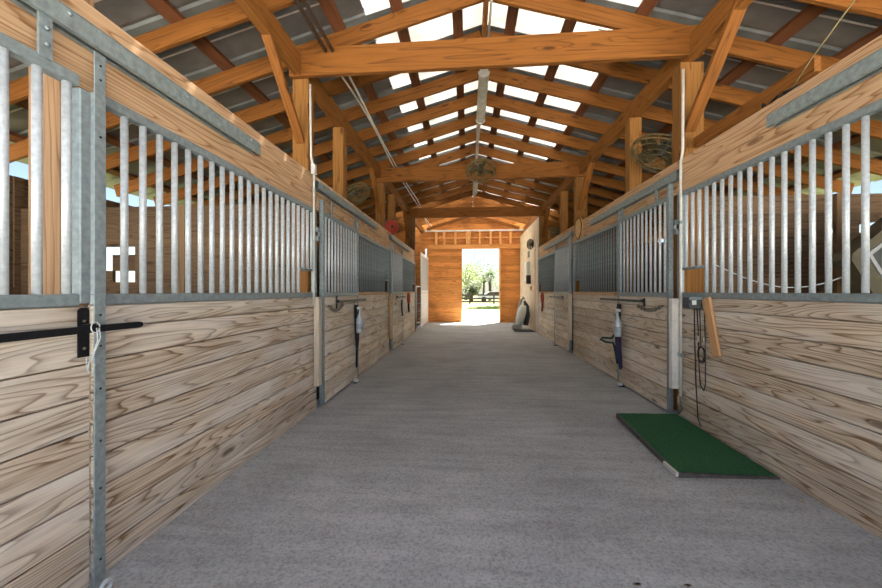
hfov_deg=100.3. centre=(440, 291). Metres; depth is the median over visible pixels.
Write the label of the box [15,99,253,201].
purlin
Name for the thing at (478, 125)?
batten
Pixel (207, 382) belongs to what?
stall
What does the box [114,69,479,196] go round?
rafter
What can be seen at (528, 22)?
skylight
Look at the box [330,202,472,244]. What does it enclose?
rafter
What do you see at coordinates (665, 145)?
fan
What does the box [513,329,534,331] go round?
rubber mat
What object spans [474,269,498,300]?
palm tree
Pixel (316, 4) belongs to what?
strip
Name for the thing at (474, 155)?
ceiling
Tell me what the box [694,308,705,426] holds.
wire
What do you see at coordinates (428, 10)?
rafter
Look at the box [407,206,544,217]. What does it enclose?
tie beam
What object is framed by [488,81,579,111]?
skylight
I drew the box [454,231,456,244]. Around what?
cleat
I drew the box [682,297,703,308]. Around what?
control box
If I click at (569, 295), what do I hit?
plank
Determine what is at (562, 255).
door
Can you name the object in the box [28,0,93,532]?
wooden post
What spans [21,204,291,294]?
wall
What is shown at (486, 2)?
ridge beam
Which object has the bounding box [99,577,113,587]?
ring
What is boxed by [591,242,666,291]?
wall
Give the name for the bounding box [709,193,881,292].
wall
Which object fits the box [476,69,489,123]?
strip light
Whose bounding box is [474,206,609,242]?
rafter
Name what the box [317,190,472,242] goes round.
rafter
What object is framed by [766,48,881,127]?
door track
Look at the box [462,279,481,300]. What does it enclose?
leafy tree
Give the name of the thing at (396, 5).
purlin
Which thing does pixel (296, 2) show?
conduit
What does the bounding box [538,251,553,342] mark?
stall
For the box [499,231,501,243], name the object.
cleat
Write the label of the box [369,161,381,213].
knee brace
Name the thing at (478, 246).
trim
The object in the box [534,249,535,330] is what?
trim
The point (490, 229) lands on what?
trim
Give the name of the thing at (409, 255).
header beam
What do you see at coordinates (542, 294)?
halter
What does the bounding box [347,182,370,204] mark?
fan
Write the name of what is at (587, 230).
header beam
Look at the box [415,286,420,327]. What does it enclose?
gate
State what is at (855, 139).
purlin
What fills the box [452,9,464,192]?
purlin
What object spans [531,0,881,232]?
ceiling
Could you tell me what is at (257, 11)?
girder
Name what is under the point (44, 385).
door
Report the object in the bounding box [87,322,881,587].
floor
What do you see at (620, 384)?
roller
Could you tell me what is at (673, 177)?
door track
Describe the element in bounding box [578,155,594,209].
knee brace
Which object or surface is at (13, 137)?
purlin
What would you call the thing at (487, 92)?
ceiling
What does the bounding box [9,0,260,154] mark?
door track
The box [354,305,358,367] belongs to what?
strap
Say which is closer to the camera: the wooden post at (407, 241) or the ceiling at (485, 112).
the ceiling at (485, 112)
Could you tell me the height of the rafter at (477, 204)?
1.810 m
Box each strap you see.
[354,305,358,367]
[599,304,621,369]
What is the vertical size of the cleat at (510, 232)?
0.520 m
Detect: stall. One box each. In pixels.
[88,92,316,577]
[354,233,389,374]
[403,257,414,340]
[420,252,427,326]
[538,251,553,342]
[573,222,622,381]
[677,98,881,538]
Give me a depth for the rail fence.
36.71 m
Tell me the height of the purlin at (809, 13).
0.072 m
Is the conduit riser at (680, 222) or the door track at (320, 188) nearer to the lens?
the conduit riser at (680, 222)
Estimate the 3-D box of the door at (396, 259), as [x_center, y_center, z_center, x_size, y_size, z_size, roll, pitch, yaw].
[-0.975,0.098,8.280,0.062,2.260,1.295,0,0,4]
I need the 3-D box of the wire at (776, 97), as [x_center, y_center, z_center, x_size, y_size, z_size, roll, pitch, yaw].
[2.334,-1.648,2.224,0.082,0.708,0.824,0,0,-10]
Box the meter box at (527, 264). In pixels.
[525,262,530,283]
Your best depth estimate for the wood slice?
6.80 m
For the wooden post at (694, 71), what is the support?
on the floor
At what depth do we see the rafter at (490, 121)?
6.73 m
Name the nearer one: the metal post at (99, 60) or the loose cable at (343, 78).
the metal post at (99, 60)
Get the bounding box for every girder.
[234,0,306,78]
[308,78,380,177]
[385,182,408,214]
[415,218,422,233]
[524,216,538,231]
[542,177,573,212]
[681,0,753,61]
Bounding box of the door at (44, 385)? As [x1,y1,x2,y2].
[0,11,90,587]
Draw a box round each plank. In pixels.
[314,297,321,385]
[389,294,391,338]
[568,294,571,339]
[669,298,678,388]
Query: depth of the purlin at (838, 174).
5.62 m
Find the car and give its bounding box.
[477,291,498,300]
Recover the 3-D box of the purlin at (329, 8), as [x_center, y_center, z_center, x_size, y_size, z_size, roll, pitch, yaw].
[-0.842,-2.874,7.716,0.120,0.072,14.570,0,0,4]
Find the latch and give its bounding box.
[600,298,644,307]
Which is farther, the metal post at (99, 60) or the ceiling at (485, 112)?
the ceiling at (485, 112)
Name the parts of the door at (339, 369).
post, board panel, rail, sill rail, post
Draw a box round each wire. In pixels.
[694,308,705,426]
[761,0,854,108]
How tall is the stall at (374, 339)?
2.122 m
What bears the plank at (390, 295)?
attached to the stall at (374, 339)
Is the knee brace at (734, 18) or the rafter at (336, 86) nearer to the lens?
the knee brace at (734, 18)
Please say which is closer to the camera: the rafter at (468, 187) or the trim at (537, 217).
the trim at (537, 217)
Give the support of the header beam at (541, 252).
on the stall at (546, 263)
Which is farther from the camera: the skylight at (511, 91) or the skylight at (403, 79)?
the skylight at (511, 91)
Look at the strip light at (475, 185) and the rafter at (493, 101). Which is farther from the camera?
the strip light at (475, 185)
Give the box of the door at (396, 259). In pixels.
[390,243,402,349]
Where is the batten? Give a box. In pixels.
[475,123,480,163]
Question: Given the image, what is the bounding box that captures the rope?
[716,265,841,287]
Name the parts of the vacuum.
handle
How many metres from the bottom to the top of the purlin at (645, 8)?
0.072 m
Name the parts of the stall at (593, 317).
sill rail, board panel, rail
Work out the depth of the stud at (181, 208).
4.18 m
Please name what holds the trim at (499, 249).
attached to the wall at (444, 265)
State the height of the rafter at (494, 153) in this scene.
1.810 m
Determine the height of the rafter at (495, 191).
1.810 m
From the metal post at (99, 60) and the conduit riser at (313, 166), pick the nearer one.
the metal post at (99, 60)
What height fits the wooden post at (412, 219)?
3.500 m
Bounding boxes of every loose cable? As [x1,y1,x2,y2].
[341,77,429,227]
[348,76,431,226]
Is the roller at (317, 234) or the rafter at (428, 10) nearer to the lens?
the roller at (317, 234)
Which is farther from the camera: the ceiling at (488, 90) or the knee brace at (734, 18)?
the ceiling at (488, 90)
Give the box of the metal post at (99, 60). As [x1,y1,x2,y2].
[94,51,105,586]
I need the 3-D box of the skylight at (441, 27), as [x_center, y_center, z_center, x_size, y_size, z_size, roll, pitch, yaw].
[-0.126,-3.180,4.467,1.300,0.390,0.412,0,0,4]
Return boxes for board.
[694,56,820,147]
[702,297,721,356]
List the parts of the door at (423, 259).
panel, board panel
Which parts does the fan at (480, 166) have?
blade, motor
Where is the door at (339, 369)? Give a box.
[319,200,358,403]
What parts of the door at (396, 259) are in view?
post, board panel, post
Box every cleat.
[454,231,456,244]
[466,231,470,244]
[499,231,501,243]
[509,231,511,243]
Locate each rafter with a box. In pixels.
[9,0,301,104]
[9,0,483,162]
[106,31,481,170]
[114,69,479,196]
[153,93,477,205]
[191,114,476,205]
[243,131,475,204]
[290,145,475,203]
[317,157,474,212]
[317,180,472,227]
[317,181,450,221]
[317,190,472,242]
[317,196,472,244]
[327,183,472,233]
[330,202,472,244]
[347,206,471,244]
[474,196,644,241]
[474,201,615,242]
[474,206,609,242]
[475,190,658,241]
[477,184,666,239]
[478,145,624,190]
[478,157,666,213]
[478,180,666,231]
[479,131,736,195]
[481,115,805,194]
[486,30,881,139]
[486,94,854,193]
[488,68,881,175]
[489,0,840,75]
[496,179,666,223]
[795,0,881,18]
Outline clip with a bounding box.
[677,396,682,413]
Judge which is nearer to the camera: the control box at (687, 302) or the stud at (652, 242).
the control box at (687, 302)
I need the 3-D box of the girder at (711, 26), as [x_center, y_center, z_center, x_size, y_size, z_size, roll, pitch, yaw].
[2.418,-2.465,2.022,0.080,0.230,3.655,0,0,4]
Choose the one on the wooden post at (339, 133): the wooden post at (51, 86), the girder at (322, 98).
the girder at (322, 98)
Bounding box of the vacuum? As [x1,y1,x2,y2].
[511,296,529,328]
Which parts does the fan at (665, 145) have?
blade, blade, motor, blade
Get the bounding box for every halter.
[407,292,409,311]
[540,292,543,310]
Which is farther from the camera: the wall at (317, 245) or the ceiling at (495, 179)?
the ceiling at (495, 179)
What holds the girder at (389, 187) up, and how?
on the wooden post at (379, 218)
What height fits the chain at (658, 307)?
0.095 m
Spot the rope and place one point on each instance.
(716, 265)
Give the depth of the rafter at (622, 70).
4.51 m
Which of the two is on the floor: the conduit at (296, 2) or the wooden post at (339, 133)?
the wooden post at (339, 133)
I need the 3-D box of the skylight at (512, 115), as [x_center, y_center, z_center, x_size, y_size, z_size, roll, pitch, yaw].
[1.480,-3.137,6.552,1.601,0.476,0.412,0,0,4]
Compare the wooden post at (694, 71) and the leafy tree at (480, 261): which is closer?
the wooden post at (694, 71)
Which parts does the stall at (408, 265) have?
board panel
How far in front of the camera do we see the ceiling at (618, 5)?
3.85 m
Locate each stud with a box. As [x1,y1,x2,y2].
[178,205,184,292]
[652,242,657,291]
[833,193,841,292]
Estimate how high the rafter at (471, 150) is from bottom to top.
1.810 m
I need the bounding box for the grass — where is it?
[462,296,498,309]
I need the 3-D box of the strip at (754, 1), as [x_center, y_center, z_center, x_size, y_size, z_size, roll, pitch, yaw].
[3.891,-2.372,3.304,4.321,1.234,0.020,0,0,4]
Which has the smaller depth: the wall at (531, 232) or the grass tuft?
the wall at (531, 232)
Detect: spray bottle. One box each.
[356,307,362,332]
[614,309,621,336]
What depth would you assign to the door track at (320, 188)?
4.58 m
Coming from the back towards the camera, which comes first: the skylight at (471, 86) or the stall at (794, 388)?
the skylight at (471, 86)
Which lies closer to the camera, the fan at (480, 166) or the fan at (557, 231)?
the fan at (480, 166)
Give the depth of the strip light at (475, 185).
9.91 m
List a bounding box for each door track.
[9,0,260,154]
[315,180,378,229]
[389,234,410,251]
[544,231,573,249]
[589,169,682,225]
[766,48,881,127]
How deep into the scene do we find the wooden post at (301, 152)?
4.07 m
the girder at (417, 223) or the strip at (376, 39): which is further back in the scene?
the girder at (417, 223)
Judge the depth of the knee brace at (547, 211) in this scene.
10.69 m
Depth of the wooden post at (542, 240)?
11.07 m
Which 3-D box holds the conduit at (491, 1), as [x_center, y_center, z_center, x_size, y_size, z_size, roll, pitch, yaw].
[0.428,-3.027,2.501,0.028,0.043,4.450,0,0,4]
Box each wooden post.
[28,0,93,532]
[293,78,313,292]
[333,127,346,291]
[375,183,384,226]
[388,194,395,342]
[405,218,409,246]
[410,217,414,310]
[539,216,547,291]
[560,191,567,233]
[574,177,587,299]
[625,117,641,291]
[672,61,703,410]
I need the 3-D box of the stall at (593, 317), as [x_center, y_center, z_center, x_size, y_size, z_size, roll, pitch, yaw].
[2.554,0.139,6.161,0.047,2.222,2.300,0,0,4]
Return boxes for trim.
[424,229,523,231]
[428,237,519,238]
[428,244,519,248]
[499,249,500,321]
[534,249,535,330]
[537,217,537,333]
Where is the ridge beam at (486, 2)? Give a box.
[472,0,488,206]
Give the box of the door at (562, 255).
[554,237,571,351]
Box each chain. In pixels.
[328,303,343,312]
[637,304,663,311]
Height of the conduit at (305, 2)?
0.042 m
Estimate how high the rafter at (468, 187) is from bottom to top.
1.810 m
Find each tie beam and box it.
[289,25,704,78]
[376,161,585,182]
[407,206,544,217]
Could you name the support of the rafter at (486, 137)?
attached to the ridge beam at (486, 2)
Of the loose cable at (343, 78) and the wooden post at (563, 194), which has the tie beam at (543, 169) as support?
the loose cable at (343, 78)
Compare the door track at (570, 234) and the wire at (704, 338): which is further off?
the door track at (570, 234)
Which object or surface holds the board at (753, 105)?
attached to the wooden post at (694, 71)
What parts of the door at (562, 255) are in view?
post, rail, board panel, post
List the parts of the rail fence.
rail, rail, rail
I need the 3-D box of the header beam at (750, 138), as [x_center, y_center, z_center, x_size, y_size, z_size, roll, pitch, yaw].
[2.240,-1.133,1.852,0.038,0.323,3.658,0,0,4]
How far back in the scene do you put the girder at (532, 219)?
13.30 m
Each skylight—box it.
[375,2,482,43]
[389,71,448,89]
[400,81,477,112]
[487,2,611,34]
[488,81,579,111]
[514,65,597,86]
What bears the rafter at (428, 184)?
attached to the ridge beam at (486, 2)
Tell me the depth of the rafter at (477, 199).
12.61 m
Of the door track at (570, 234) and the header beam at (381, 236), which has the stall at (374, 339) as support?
the header beam at (381, 236)
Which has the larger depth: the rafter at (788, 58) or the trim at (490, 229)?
the trim at (490, 229)
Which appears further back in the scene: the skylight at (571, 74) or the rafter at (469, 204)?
the rafter at (469, 204)
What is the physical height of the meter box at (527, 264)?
0.750 m
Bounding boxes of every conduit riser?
[309,84,316,305]
[677,69,684,400]
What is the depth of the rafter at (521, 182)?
9.62 m
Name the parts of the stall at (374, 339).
rail, board panel, sill rail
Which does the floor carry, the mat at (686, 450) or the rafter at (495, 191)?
the mat at (686, 450)
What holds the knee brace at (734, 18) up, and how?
attached to the wooden post at (694, 71)
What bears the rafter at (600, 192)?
attached to the ridge beam at (486, 2)
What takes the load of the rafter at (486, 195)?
attached to the ridge beam at (486, 2)
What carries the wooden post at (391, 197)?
on the floor
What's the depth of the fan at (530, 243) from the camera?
11.67 m
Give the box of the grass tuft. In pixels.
[464,305,498,308]
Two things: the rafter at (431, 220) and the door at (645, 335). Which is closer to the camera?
the door at (645, 335)
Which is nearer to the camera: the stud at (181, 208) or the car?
the stud at (181, 208)
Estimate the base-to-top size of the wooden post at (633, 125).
3.600 m
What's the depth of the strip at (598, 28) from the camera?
4.07 m
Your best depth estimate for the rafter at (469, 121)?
6.95 m
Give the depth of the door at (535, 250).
11.09 m
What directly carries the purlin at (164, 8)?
on the rafter at (457, 141)
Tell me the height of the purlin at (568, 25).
0.072 m
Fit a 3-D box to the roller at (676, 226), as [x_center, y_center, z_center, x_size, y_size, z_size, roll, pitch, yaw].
[2.318,-0.630,3.611,0.060,0.140,0.040,0,0,4]
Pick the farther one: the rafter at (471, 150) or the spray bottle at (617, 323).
the rafter at (471, 150)
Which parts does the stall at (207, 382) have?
board panel, rail, sill rail, feed opening rail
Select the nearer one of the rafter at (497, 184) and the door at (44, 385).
the door at (44, 385)
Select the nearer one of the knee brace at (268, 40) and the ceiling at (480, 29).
the knee brace at (268, 40)
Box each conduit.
[293,0,327,52]
[302,0,333,52]
[487,0,492,36]
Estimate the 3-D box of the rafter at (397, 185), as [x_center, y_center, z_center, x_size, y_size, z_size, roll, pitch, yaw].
[-2.017,-2.398,9.265,5.779,1.810,0.042,0,0,4]
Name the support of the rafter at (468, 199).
attached to the ridge beam at (486, 2)
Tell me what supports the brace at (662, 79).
on the wooden post at (633, 125)
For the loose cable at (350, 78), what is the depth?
5.68 m
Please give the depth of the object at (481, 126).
7.42 m
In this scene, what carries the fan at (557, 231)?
attached to the header beam at (541, 252)
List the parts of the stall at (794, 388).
feed opening rail, rail, sill rail, board panel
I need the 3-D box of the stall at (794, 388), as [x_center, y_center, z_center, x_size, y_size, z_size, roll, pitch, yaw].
[2.288,0.139,2.510,0.047,2.222,2.300,0,0,4]
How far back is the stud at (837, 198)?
3.68 m
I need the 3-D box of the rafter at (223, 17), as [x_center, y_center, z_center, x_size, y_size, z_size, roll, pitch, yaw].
[-2.443,-2.398,3.425,5.779,1.810,0.042,0,0,4]
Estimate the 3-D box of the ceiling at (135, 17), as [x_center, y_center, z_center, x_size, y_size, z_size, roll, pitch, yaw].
[-2.991,-2.332,6.089,4.650,1.345,11.212,0,0,4]
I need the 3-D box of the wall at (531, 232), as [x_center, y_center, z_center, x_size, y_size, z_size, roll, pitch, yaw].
[3.027,-0.470,12.794,0.020,3.440,3.840,0,0,4]
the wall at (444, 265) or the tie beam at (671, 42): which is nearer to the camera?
the tie beam at (671, 42)
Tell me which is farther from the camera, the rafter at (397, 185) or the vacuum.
the vacuum
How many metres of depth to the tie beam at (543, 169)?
7.50 m
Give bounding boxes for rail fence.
[462,293,498,303]
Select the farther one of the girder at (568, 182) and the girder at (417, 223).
the girder at (417, 223)
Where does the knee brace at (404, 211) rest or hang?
attached to the wooden post at (407, 241)
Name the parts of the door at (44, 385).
rail, sill rail, board panel, post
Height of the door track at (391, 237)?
0.090 m
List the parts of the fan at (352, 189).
motor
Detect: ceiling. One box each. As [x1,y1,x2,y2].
[9,0,431,222]
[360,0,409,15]
[366,0,637,18]
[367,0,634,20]
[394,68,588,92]
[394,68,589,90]
[402,89,574,114]
[403,91,573,115]
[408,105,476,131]
[409,111,563,133]
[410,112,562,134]
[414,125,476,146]
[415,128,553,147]
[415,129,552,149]
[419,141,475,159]
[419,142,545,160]
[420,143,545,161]
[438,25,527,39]
[442,155,508,165]
[447,28,516,39]
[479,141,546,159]
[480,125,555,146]
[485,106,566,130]
[495,179,528,188]
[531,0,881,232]
[606,0,641,6]
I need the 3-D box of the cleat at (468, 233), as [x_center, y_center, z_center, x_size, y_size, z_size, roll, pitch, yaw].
[1.100,-2.150,14.829,0.200,0.520,0.100,0,0,4]
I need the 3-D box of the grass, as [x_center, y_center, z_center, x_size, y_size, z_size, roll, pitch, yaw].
[4.827,1.430,66.284,120.000,0.240,107.080,0,0,4]
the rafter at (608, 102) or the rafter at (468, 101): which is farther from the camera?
the rafter at (468, 101)
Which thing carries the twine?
attached to the door latch at (83, 330)
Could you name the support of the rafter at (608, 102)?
attached to the ridge beam at (486, 2)
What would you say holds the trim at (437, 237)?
attached to the wall at (444, 265)
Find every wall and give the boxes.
[9,175,133,294]
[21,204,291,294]
[317,245,374,296]
[359,217,593,321]
[520,217,538,330]
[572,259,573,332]
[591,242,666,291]
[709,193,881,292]
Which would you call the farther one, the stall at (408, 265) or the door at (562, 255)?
the stall at (408, 265)
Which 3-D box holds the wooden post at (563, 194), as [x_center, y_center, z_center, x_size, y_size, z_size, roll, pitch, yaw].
[2.899,-0.550,8.687,0.160,3.600,0.150,0,0,4]
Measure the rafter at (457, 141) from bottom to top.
1.810 m
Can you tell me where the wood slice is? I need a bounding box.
[575,218,582,238]
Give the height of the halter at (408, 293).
0.531 m
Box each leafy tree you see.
[462,255,498,297]
[462,262,485,299]
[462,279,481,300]
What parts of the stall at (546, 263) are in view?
rail, board panel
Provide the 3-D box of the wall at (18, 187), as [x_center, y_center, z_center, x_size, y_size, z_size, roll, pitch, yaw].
[-4.774,-0.052,7.968,0.080,2.604,14.640,0,0,4]
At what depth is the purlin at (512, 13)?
4.60 m
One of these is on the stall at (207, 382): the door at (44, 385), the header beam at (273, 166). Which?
the header beam at (273, 166)
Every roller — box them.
[315,227,319,240]
[617,382,624,386]
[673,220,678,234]
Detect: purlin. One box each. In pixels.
[9,131,204,202]
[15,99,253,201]
[145,0,374,205]
[318,0,424,198]
[389,0,444,192]
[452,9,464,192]
[482,6,518,191]
[504,0,585,197]
[524,0,658,202]
[569,4,827,207]
[590,25,881,213]
[648,134,870,220]
[649,157,881,235]
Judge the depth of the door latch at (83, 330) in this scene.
1.47 m
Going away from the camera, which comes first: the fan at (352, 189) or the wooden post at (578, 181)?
the fan at (352, 189)
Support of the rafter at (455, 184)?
attached to the ridge beam at (486, 2)
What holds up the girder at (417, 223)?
on the wooden post at (407, 241)
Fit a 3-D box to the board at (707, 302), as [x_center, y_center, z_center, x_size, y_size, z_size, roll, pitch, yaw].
[2.291,0.300,3.114,0.028,0.504,0.227,0,0,7]
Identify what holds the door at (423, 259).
on the floor
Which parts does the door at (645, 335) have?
post, rail, sill rail, board panel, post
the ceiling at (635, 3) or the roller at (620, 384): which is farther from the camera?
the roller at (620, 384)
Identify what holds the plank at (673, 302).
attached to the stall at (794, 388)
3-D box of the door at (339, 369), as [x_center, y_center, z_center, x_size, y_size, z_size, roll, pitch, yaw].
[-1.241,0.098,4.630,0.062,2.260,1.295,0,0,4]
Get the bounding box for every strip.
[9,3,319,112]
[106,39,376,132]
[598,28,789,72]
[753,0,876,28]
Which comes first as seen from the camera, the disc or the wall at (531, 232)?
the disc
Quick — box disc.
[383,219,398,234]
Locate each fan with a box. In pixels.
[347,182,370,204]
[466,158,495,182]
[527,239,533,248]
[548,227,559,237]
[630,133,671,172]
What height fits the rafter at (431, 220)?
1.810 m
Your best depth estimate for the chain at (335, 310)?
4.26 m
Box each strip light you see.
[472,181,477,194]
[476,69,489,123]
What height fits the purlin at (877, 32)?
0.072 m
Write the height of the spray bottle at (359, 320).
0.360 m
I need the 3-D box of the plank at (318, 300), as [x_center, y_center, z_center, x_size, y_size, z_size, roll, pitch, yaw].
[-1.295,0.525,3.864,0.055,0.930,0.080,0,0,4]
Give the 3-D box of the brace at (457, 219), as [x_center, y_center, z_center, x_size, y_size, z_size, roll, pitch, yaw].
[0.327,-2.770,14.815,1.832,0.634,0.040,0,0,4]
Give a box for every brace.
[261,18,303,143]
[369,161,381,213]
[403,208,408,238]
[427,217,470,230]
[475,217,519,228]
[541,204,549,236]
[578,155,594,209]
[579,59,680,173]
[684,0,746,131]
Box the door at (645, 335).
[617,183,672,411]
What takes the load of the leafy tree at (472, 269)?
on the grass
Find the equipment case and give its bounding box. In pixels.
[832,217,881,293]
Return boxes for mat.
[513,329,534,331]
[616,413,779,479]
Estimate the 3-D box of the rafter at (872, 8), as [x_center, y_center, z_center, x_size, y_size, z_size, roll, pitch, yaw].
[3.312,-2.398,3.005,5.779,1.810,0.042,0,0,4]
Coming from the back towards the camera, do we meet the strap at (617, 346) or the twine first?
the strap at (617, 346)
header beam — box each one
[0,0,316,209]
[317,177,389,248]
[389,233,413,261]
[538,226,572,257]
[573,162,676,241]
[677,35,881,193]
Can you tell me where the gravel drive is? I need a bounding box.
[462,310,498,321]
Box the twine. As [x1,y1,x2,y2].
[86,322,100,373]
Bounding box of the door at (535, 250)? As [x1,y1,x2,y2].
[535,250,536,332]

